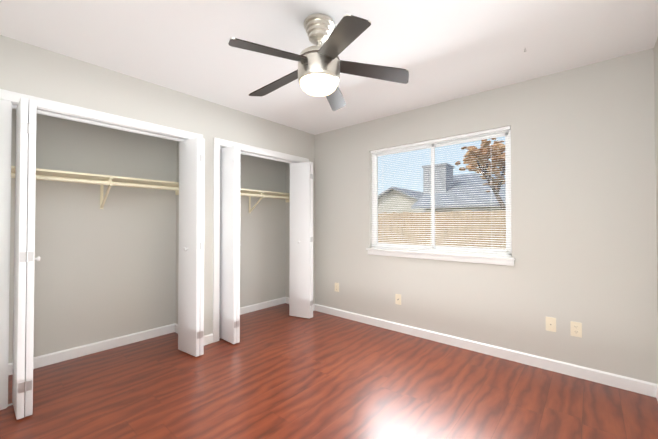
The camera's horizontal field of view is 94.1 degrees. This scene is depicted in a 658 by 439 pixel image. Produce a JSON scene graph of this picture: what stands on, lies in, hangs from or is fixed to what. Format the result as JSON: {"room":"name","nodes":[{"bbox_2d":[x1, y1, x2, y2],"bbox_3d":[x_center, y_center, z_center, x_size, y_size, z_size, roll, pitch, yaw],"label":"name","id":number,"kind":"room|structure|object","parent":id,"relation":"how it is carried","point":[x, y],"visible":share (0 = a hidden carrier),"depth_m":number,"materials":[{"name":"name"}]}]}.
{"room":"empty bedroom","nodes":[
{"label":"empty bedroom","id":0,"kind":"room"},
{"bbox_2d":[8,109,285,362],"bbox_3d":[-1.863,0.033,3.335,0.100,2.440,3.577,-1,-1,41],"label":"wall","id":1,"kind":"structure","parent":0,"point":[107,271],"depth_m":2.98,"materials":[{"name":"grey paint"}]},
{"bbox_2d":[8,324,171,374],"bbox_3d":[-2.169,1.201,2.874,0.013,0.092,1.420,-1,-1,41],"label":"baseboard","id":2,"kind":"structure","parent":1,"relation":"attached to","point":[55,357],"depth_m":2.85,"materials":[{"name":"white paint"}]},
{"bbox_2d":[11,166,178,208],"bbox_3d":[-2.052,-0.240,2.792,0.325,0.288,1.420,-1,-1,41],"label":"shelf","id":3,"kind":"object","parent":1,"relation":"attached to","point":[71,177],"visible":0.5,"depth_m":2.74,"materials":[{"name":"beige paint"}]},
{"bbox_2d":[240,297,283,314],"bbox_3d":[-1.146,1.217,4.069,0.013,0.092,1.507,-1,-1,41],"label":"baseboard","id":4,"kind":"structure","parent":1,"relation":"attached to","point":[270,303],"depth_m":4.29,"materials":[{"name":"white paint"}]},
{"bbox_2d":[240,188,289,212],"bbox_3d":[-1.028,-0.224,3.986,0.325,0.288,1.507,-1,-1,41],"label":"shelf","id":5,"kind":"object","parent":1,"relation":"attached to","point":[250,193],"visible":0.46,"depth_m":4.08,"materials":[{"name":"beige paint"}]},
{"bbox_2d":[0,35,314,335],"bbox_3d":[-1.405,0.028,2.943,0.115,2.440,3.577,-1,-1,41],"label":"wall","id":6,"kind":"structure","parent":0,"point":[30,70],"depth_m":2.71,"materials":[{"name":"grey paint"}]},
{"bbox_2d":[8,97,39,419],"bbox_3d":[-1.978,0.233,2.009,0.310,2.005,0.125,-1,-1,36],"label":"bifold doors","id":7,"kind":"structure","parent":6,"relation":"in","point":[24,268],"depth_m":1.91,"materials":[{"name":"white paint"}]},
{"bbox_2d":[0,89,202,409],"bbox_3d":[-1.752,0.202,2.537,0.149,2.082,1.386,-1,-1,41],"label":"trim","id":8,"kind":"structure","parent":6,"relation":"attached to","point":[9,101],"depth_m":2.02,"materials":[{"name":"white paint"}]},
{"bbox_2d":[178,137,204,356],"bbox_3d":[-1.290,0.244,2.859,0.131,2.005,0.310,1,-1,-45],"label":"bifold doors","id":9,"kind":"structure","parent":6,"relation":"in","point":[191,255],"depth_m":2.80,"materials":[{"name":"white paint"}]},
{"bbox_2d":[204,334,211,340],"bbox_3d":[-1.438,1.207,3.336,0.465,0.092,0.013,-1,-1,41],"label":"baseboard","id":10,"kind":"structure","parent":6,"relation":"attached to","point":[208,337],"depth_m":3.06,"materials":[{"name":"white paint"}]},
{"bbox_2d":[219,145,239,343],"bbox_3d":[-1.023,0.249,3.170,0.310,2.005,0.125,-1,-1,36],"label":"bifold doors","id":11,"kind":"structure","parent":6,"relation":"in","point":[229,317],"depth_m":3.08,"materials":[{"name":"white paint"}]},
{"bbox_2d":[213,137,308,342],"bbox_3d":[-0.775,0.217,3.676,0.149,2.082,1.379,-1,-1,41],"label":"trim","id":12,"kind":"structure","parent":6,"relation":"attached to","point":[219,144],"depth_m":3.14,"materials":[{"name":"white paint"}]},
{"bbox_2d":[289,162,312,318],"bbox_3d":[-0.336,0.259,3.968,0.308,2.005,0.220,-1,-1,41],"label":"bifold doors","id":13,"kind":"structure","parent":6,"relation":"in","point":[301,250],"depth_m":3.90,"materials":[{"name":"white paint"}]},
{"bbox_2d":[176,141,178,323],"bbox_3d":[-2.127,0.023,2.570,0.495,2.440,2.070,-1,-1,41],"label":"wall","id":14,"kind":"structure","parent":0,"point":[177,225],"depth_m":3.41,"materials":[{"name":"grey paint"}]},
{"bbox_2d":[172,323,177,332],"bbox_3d":[-1.518,1.206,3.242,0.465,0.092,0.013,-1,-1,41],"label":"baseboard","id":15,"kind":"structure","parent":14,"relation":"attached to","point":[174,326],"depth_m":3.39,"materials":[{"name":"white paint"}]},
{"bbox_2d":[0,303,657,438],"bbox_3d":[-0.307,1.262,2.078,4.078,0.050,3.717,-1,-1,41],"label":"floor","id":16,"kind":"structure","parent":0,"point":[277,372],"depth_m":2.17,"materials":[{"name":"brown wood"}]},
{"bbox_2d":[0,0,657,134],"bbox_3d":[-0.307,-1.243,2.111,4.078,0.080,3.717,-1,-1,41],"label":"ceiling","id":17,"kind":"structure","parent":0,"point":[440,51],"depth_m":2.09,"materials":[{"name":"white paint"}]},
{"bbox_2d":[228,13,408,110],"bbox_3d":[-0.094,-0.988,1.877,1.085,0.436,1.084,-1,-1,41],"label":"ceiling fan","id":18,"kind":"object","parent":17,"relation":"hanging from","point":[319,70],"visible":1,"depth_m":1.81,"materials":[{"name":"silver metal"}]},
{"bbox_2d":[285,48,657,383],"bbox_3d":[0.857,0.035,3.453,4.078,2.440,0.140,-1,-1,41],"label":"wall","id":19,"kind":"structure","parent":0,"point":[583,208],"depth_m":2.56,"materials":[{"name":"grey paint"}]},
{"bbox_2d":[284,297,288,303],"bbox_3d":[-0.466,1.222,4.470,0.465,0.092,0.013,-1,-1,41],"label":"baseboard","id":20,"kind":"structure","parent":19,"relation":"attached to","point":[286,299],"depth_m":4.61,"materials":[{"name":"white paint"}]},
{"bbox_2d":[335,283,338,291],"bbox_3d":[0.101,0.890,3.991,0.070,0.114,0.008,-1,-1,41],"label":"electrical outlet plate","id":21,"kind":"object","parent":19,"relation":"attached to","point":[336,287],"visible":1,"depth_m":3.98,"materials":[{"name":"beige plastic"}]},
{"bbox_2d":[395,294,400,304],"bbox_3d":[0.771,0.896,3.414,0.070,0.114,0.013,-1,-1,41],"label":"electrical outlet plate","id":22,"kind":"object","parent":19,"relation":"attached to","point":[398,299],"visible":1,"depth_m":3.41,"materials":[{"name":"beige plastic"}]},
{"bbox_2d":[366,248,514,265],"bbox_3d":[1.059,0.383,3.200,1.543,0.072,0.098,-1,-1,41],"label":"window sill","id":23,"kind":"structure","parent":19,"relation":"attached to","point":[490,259],"depth_m":3.06,"materials":[{"name":"white paint"}]},
{"bbox_2d":[372,129,511,256],"bbox_3d":[1.112,-0.230,3.270,1.487,1.195,0.066,-1,-1,41],"label":"window","id":24,"kind":"structure","parent":19,"relation":"in","point":[459,140],"depth_m":3.20,"materials":[{"name":"white plastic"}]},
{"bbox_2d":[371,126,511,256],"bbox_3d":[1.065,-0.242,3.216,1.475,1.170,0.042,-1,-1,41],"label":"window blind","id":25,"kind":"object","parent":24,"relation":"attached to","point":[485,132],"visible":0.92,"depth_m":3.12,"materials":[{"name":"white plastic"}]},
{"bbox_2d":[313,304,651,395],"bbox_3d":[1.024,1.205,3.193,3.230,0.092,0.013,-1,-1,41],"label":"baseboard","id":26,"kind":"structure","parent":19,"relation":"attached to","point":[619,381],"depth_m":2.70,"materials":[{"name":"white paint"}]},
{"bbox_2d":[546,317,555,331],"bbox_3d":[1.821,0.866,2.515,0.070,0.114,0.013,-1,-1,41],"label":"electrical outlet plate","id":27,"kind":"object","parent":19,"relation":"attached to","point":[550,323],"visible":1,"depth_m":2.51,"materials":[{"name":"beige plastic"}]},
{"bbox_2d":[570,321,581,337],"bbox_3d":[1.946,0.869,2.411,0.070,0.114,0.008,-1,-1,41],"label":"electrical outlet plate","id":28,"kind":"object","parent":19,"relation":"attached to","point":[575,329],"visible":1,"depth_m":2.41,"materials":[{"name":"beige plastic"}]},
{"bbox_2d":[654,37,657,315],"bbox_3d":[1.158,-0.001,0.747,0.100,2.440,3.577,-1,-1,41],"label":"wall","id":29,"kind":"structure","parent":0,"point":[656,98],"depth_m":2.10,"materials":[{"name":"grey paint"}]},
{"bbox_2d":[652,383,657,400],"bbox_3d":[1.148,1.174,0.807,0.013,0.092,3.477,-1,-1,41],"label":"baseboard","id":30,"kind":"structure","parent":29,"relation":"attached to","point":[654,386],"depth_m":2.13,"materials":[{"name":"white paint"}]},
{"label":"outside","id":31,"kind":"structure","parent":0,"visible":0},
{"bbox_3d":[18.323,1.949,25.858,80.000,0.100,56.613,-1,-1,41],"label":"lawn","id":32,"kind":"structure","parent":31,"visible":0},
{"bbox_2d":[378,187,423,212],"bbox_3d":[7.123,-0.135,24.033,5.100,4.020,8.900,-1,-1,41],"label":"house","id":33,"kind":"structure","parent":32,"relation":"on","point":[402,196],"depth_m":20.93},
{"bbox_2d":[378,210,505,248],"bbox_3d":[3.457,0.723,6.188,21.035,1.835,0.146,-1,-1,41],"label":"fence","id":34,"kind":"object","parent":32,"relation":"on","point":[409,235],"depth_m":6.76,"materials":[{"name":"brown wood"}]},
{"bbox_2d":[411,163,505,242],"bbox_3d":[11.386,-0.453,13.142,12.850,4.370,8.900,-1,-1,41],"label":"house","id":35,"kind":"structure","parent":32,"relation":"on","point":[441,205],"depth_m":13.91,"materials":[{"name":"grey"}]},
{"bbox_2d":[455,138,505,209],"bbox_3d":[5.333,-0.447,8.255,3.854,4.236,3.966,-1,-1,41],"label":"autumn tree","id":36,"kind":"object","parent":32,"relation":"on","point":[480,161],"depth_m":8.72,"materials":[{"name":"orange plant"}]}
]}

